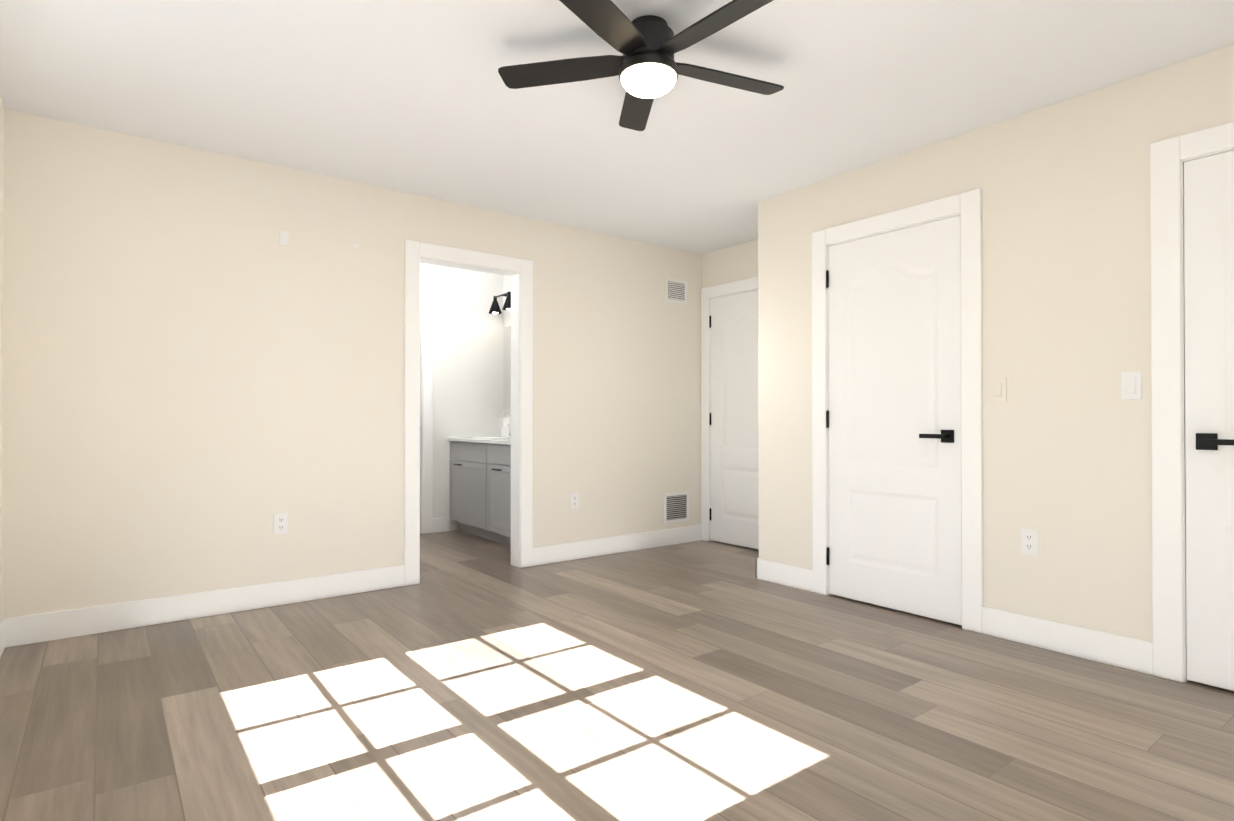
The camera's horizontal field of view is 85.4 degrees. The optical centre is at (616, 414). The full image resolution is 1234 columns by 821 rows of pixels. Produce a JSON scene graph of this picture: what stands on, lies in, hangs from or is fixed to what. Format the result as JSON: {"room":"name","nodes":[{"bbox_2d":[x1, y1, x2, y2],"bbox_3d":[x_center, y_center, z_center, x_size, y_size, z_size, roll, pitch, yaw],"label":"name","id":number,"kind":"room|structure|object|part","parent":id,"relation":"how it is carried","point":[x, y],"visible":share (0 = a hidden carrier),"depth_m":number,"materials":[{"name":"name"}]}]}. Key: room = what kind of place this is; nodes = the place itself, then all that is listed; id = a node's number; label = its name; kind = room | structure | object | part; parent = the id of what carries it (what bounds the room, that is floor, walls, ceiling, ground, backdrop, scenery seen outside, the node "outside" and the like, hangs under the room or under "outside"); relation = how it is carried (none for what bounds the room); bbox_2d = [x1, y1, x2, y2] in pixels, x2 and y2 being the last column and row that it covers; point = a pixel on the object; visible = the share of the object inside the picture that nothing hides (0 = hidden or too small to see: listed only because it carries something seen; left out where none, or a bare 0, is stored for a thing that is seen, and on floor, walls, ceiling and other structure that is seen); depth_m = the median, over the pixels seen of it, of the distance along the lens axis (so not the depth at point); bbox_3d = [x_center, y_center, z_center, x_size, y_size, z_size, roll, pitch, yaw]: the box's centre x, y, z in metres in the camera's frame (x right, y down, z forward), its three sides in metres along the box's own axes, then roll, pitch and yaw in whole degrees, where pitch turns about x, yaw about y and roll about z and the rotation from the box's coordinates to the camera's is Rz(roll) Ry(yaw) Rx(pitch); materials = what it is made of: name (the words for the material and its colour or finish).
{"room":"empty bedroom","nodes":[
{"label":"empty bedroom","id":0,"kind":"room"},
{"bbox_2d":[0,97,3,619],"bbox_3d":[-1.384,-0.180,1.127,0.100,2.440,4.957,0,0,-38],"label":"wall","id":1,"kind":"structure","parent":0,"point":[1,219],"depth_m":2.99,"materials":[{"name":"paint"}]},
{"bbox_2d":[0,617,11,657],"bbox_3d":[-1.339,0.976,1.154,0.015,0.130,4.717,0,0,-38],"label":"baseboard","id":2,"kind":"structure","parent":1,"relation":"attached to","point":[6,623],"depth_m":3.02,"materials":[{"name":"white wood"}]},
{"bbox_2d":[1,109,701,618],"bbox_3d":[-1.063,-0.157,4.422,4.423,2.440,0.120,0,0,-38],"label":"wall","id":3,"kind":"structure","parent":0,"point":[203,377],"depth_m":3.63,"materials":[{"name":"paint"}]},
{"bbox_2d":[12,565,404,646],"bbox_3d":[-2.034,0.992,3.585,1.812,0.130,0.015,0,0,-38],"label":"baseboard","id":4,"kind":"structure","parent":3,"relation":"attached to","point":[35,628],"depth_m":3.46,"materials":[{"name":"white wood"}]},
{"bbox_2d":[274,513,287,534],"bbox_3d":[-1.867,0.608,3.718,0.070,0.116,0.009,0,0,-38],"label":"electrical outlet","id":5,"kind":"object","parent":3,"relation":"attached to","point":[280,523],"visible":1,"depth_m":3.71,"materials":[{"name":"white plastic"}]},
{"bbox_2d":[279,231,287,245],"bbox_3d":[-1.860,-0.982,3.736,0.044,0.076,0.006,0,0,-38],"label":"wall plate","id":6,"kind":"object","parent":3,"relation":"attached to","point":[283,237],"visible":1,"depth_m":3.73,"materials":[{"name":"white plastic"}]},
{"bbox_2d":[404,239,532,585],"bbox_3d":[-0.990,-0.009,4.466,0.910,2.145,0.138,0,0,-38],"label":"door frame","id":7,"kind":"structure","parent":3,"relation":"attached to","point":[415,251],"depth_m":4.56,"materials":[{"name":"white wood"}]},
{"bbox_2d":[571,493,578,508],"bbox_3d":[-0.309,0.636,4.914,0.070,0.116,0.009,0,0,-38],"label":"electrical outlet","id":8,"kind":"object","parent":3,"relation":"attached to","point":[574,500],"visible":1,"depth_m":4.91,"materials":[{"name":"white plastic"}]},
{"bbox_2d":[533,525,701,565],"bbox_3d":[0.069,1.003,5.199,1.671,0.130,0.015,0,0,-38],"label":"baseboard","id":9,"kind":"structure","parent":3,"relation":"attached to","point":[548,554],"depth_m":5.11,"materials":[{"name":"white wood"}]},
{"bbox_2d":[665,278,686,303],"bbox_3d":[0.492,-1.020,5.541,0.240,0.190,0.008,0,0,-38],"label":"air vent","id":10,"kind":"object","parent":3,"relation":"in","point":[675,291],"visible":1,"depth_m":5.54,"materials":[{"name":"white plastic"}]},
{"bbox_2d":[664,492,688,523],"bbox_3d":[0.492,0.770,5.529,0.270,0.240,0.008,0,0,-38],"label":"air vent","id":11,"kind":"object","parent":3,"relation":"in","point":[676,507],"visible":1,"depth_m":5.53,"materials":[{"name":"white plastic"}]},
{"bbox_2d":[420,263,502,530],"bbox_3d":[-1.837,-0.146,6.025,1.750,2.440,0.120,0,0,-38],"label":"wall","id":12,"kind":"structure","parent":0,"point":[467,364],"depth_m":6.25,"materials":[{"name":"paint"}]},
{"bbox_2d":[420,306,421,532],"bbox_3d":[-2.048,0.045,5.757,0.770,2.030,0.116,0,0,-38],"label":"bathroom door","id":13,"kind":"structure","parent":12,"relation":"in","point":[420,407],"depth_m":6.00,"materials":[{"name":"white wood"}]},
{"bbox_2d":[420,295,432,533],"bbox_3d":[-2.090,0.000,5.819,0.966,2.145,0.138,0,0,-38],"label":"door frame","id":14,"kind":"structure","parent":12,"relation":"attached to","point":[426,302],"depth_m":6.02,"materials":[{"name":"white wood"}]},
{"bbox_2d":[503,275,510,426],"bbox_3d":[-0.602,-0.147,5.950,0.120,2.440,1.743,0,0,-38],"label":"wall","id":15,"kind":"structure","parent":0,"point":[506,289],"depth_m":6.47,"materials":[{"name":"paint"}]},
{"bbox_2d":[489,292,510,313],"bbox_3d":[-1.012,-1.048,6.192,0.241,0.215,0.394,0,0,-38],"label":"sconce","id":16,"kind":"object","parent":15,"relation":"attached to","point":[495,308],"visible":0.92,"depth_m":6.21,"materials":[{"name":"black metal"}]},
{"bbox_2d":[501,427,510,434],"bbox_3d":[-0.656,0.168,5.901,0.020,0.090,1.508,0,0,-38],"label":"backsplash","id":17,"kind":"structure","parent":15,"relation":"attached to","point":[504,430],"depth_m":6.42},
{"bbox_2d":[503,325,510,416],"bbox_3d":[-0.919,-0.410,6.259,0.007,0.878,0.608,0,0,-38],"label":"bathroom mirror","id":18,"kind":"object","parent":15,"relation":"attached to","point":[507,368],"visible":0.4,"depth_m":6.43,"materials":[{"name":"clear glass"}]},
{"bbox_2d":[0,530,1233,820],"bbox_3d":[-0.120,1.104,3.162,5.100,0.100,7.100,0,0,-38],"label":"floor","id":19,"kind":"structure","parent":0,"point":[472,678],"depth_m":2.34,"materials":[{"name":"brown wood"}]},
{"bbox_2d":[447,439,510,545],"bbox_3d":[-0.883,0.656,5.730,0.584,0.830,1.498,0,0,-38],"label":"bathroom vanity","id":20,"kind":"object","parent":19,"relation":"on","point":[480,486],"depth_m":5.66,"materials":[{"name":"wood"}]},
{"bbox_2d":[455,435,510,442],"bbox_3d":[-0.875,0.225,5.732,0.573,0.032,1.508,0,0,-38],"label":"countertop","id":21,"kind":"structure","parent":20,"relation":"on","point":[505,438],"depth_m":5.86,"materials":[{"name":"white stone"}]},
{"bbox_2d":[473,437,506,437],"bbox_3d":[-1.153,0.214,6.075,0.288,0.004,0.400,0,0,-38],"label":"basin","id":22,"kind":"object","parent":21,"relation":"in","point":[473,437],"depth_m":6.08,"materials":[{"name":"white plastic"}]},
{"bbox_2d":[497,411,510,436],"bbox_3d":[-1.029,0.092,6.171,0.165,0.245,0.114,0,0,-38],"label":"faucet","id":23,"kind":"object","parent":21,"relation":"on","point":[502,412],"depth_m":6.19,"materials":[{"name":"silver metal"}]},
{"bbox_2d":[0,0,1233,253],"bbox_3d":[-0.120,-1.436,3.179,5.100,0.100,7.100,0,0,-38],"label":"ceiling","id":24,"kind":"structure","parent":0,"point":[414,96],"depth_m":2.83,"materials":[{"name":"paint"}]},
{"bbox_2d":[498,0,783,130],"bbox_3d":[0.141,-1.270,2.378,1.086,0.243,1.057,0,0,-38],"label":"ceiling fan","id":25,"kind":"object","parent":24,"relation":"hanging from","point":[609,22],"depth_m":2.34,"materials":[{"name":"black metal"}]},
{"bbox_3d":[0.113,-1.178,2.398,0.200,0.060,0.200,0,0,-38],"label":"ceiling fan globe","id":26,"kind":"part","parent":25,"relation":"part of"},
{"bbox_2d":[702,239,757,287],"bbox_3d":[2.212,-0.161,3.886,0.120,2.440,4.957,0,0,-38],"label":"wall","id":27,"kind":"structure","parent":0,"point":[731,264],"depth_m":5.47,"materials":[{"name":"paint"}]},
{"bbox_2d":[701,276,757,540],"bbox_3d":[1.065,-0.003,5.364,0.138,2.145,0.968,0,0,-38],"label":"door frame","id":28,"kind":"structure","parent":27,"relation":"attached to","point":[738,286],"depth_m":5.65,"materials":[{"name":"white wood"}]},
{"bbox_2d":[709,290,758,549],"bbox_3d":[1.012,0.042,5.327,0.097,2.030,0.772,0,0,-38],"label":"entry door","id":29,"kind":"structure","parent":27,"relation":"in","point":[733,423],"depth_m":5.42,"materials":[{"name":"white wood"}]},
{"bbox_2d":[758,45,1233,641],"bbox_3d":[2.031,-0.167,2.983,0.120,2.440,3.504,0,0,-38],"label":"wall","id":30,"kind":"structure","parent":0,"point":[1066,313],"depth_m":3.00,"materials":[{"name":"paint"}]},
{"bbox_2d":[756,558,812,591],"bbox_3d":[1.048,0.996,4.146,0.015,0.130,0.402,0,0,-38],"label":"baseboard","id":31,"kind":"structure","parent":30,"relation":"attached to","point":[775,572],"depth_m":4.14,"materials":[{"name":"white wood"}]},
{"bbox_2d":[826,215,961,624],"bbox_3d":[1.458,0.030,3.608,0.097,2.030,0.772,0,0,-38],"label":"closet door","id":32,"kind":"structure","parent":30,"relation":"in","point":[893,418],"depth_m":3.58,"materials":[{"name":"white wood"}]},
{"bbox_3d":[1.635,0.111,3.373,0.092,0.064,0.184,0,0,-38],"label":"handle","id":33,"kind":"part","parent":32,"relation":"part of","materials":[{"name":"black metal"}]},
{"bbox_2d":[812,189,982,633],"bbox_3d":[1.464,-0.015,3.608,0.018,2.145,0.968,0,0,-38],"label":"trim","id":34,"kind":"structure","parent":30,"relation":"attached to","point":[967,205],"depth_m":3.29,"materials":[{"name":"white wood"}]},
{"bbox_2d":[990,377,1006,401],"bbox_3d":[1.805,-0.116,3.169,0.012,0.116,0.070,0,0,-38],"label":"light switch","id":35,"kind":"object","parent":30,"relation":"attached to","point":[997,389],"visible":1,"depth_m":3.17,"materials":[{"name":"paint"}]},
{"bbox_2d":[1021,528,1037,555],"bbox_3d":[1.887,0.584,3.060,0.009,0.116,0.070,0,0,-38],"label":"electrical outlet","id":36,"kind":"object","parent":30,"relation":"attached to","point":[1029,541],"visible":1,"depth_m":3.06,"materials":[{"name":"white plastic"}]},
{"bbox_2d":[982,606,1152,674],"bbox_3d":[1.960,0.988,2.957,0.015,0.130,0.659,0,0,-38],"label":"baseboard","id":37,"kind":"structure","parent":30,"relation":"attached to","point":[1129,653],"depth_m":2.92,"materials":[{"name":"white wood"}]},
{"bbox_2d":[1121,371,1141,399],"bbox_3d":[2.120,-0.118,2.759,0.012,0.116,0.070,0,0,-38],"label":"light switch","id":38,"kind":"object","parent":30,"relation":"attached to","point":[1131,385],"visible":1,"depth_m":2.75,"materials":[{"name":"white plastic"}]},
{"bbox_2d":[1150,122,1233,682],"bbox_3d":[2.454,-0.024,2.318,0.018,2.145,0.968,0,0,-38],"label":"trim","id":39,"kind":"structure","parent":30,"relation":"attached to","point":[1167,156],"depth_m":2.65,"materials":[{"name":"white wood"}]},
{"bbox_2d":[1184,150,1233,690],"bbox_3d":[2.453,0.021,2.312,0.097,2.030,0.772,0,0,-38],"label":"closet door","id":40,"kind":"structure","parent":30,"relation":"in","point":[1209,300],"depth_m":2.57,"materials":[{"name":"white wood"}]},
{"bbox_3d":[2.272,0.105,2.543,0.092,0.064,0.184,0,0,-38],"label":"handle","id":41,"kind":"part","parent":40,"relation":"part of","materials":[{"name":"black metal"}]}
]}

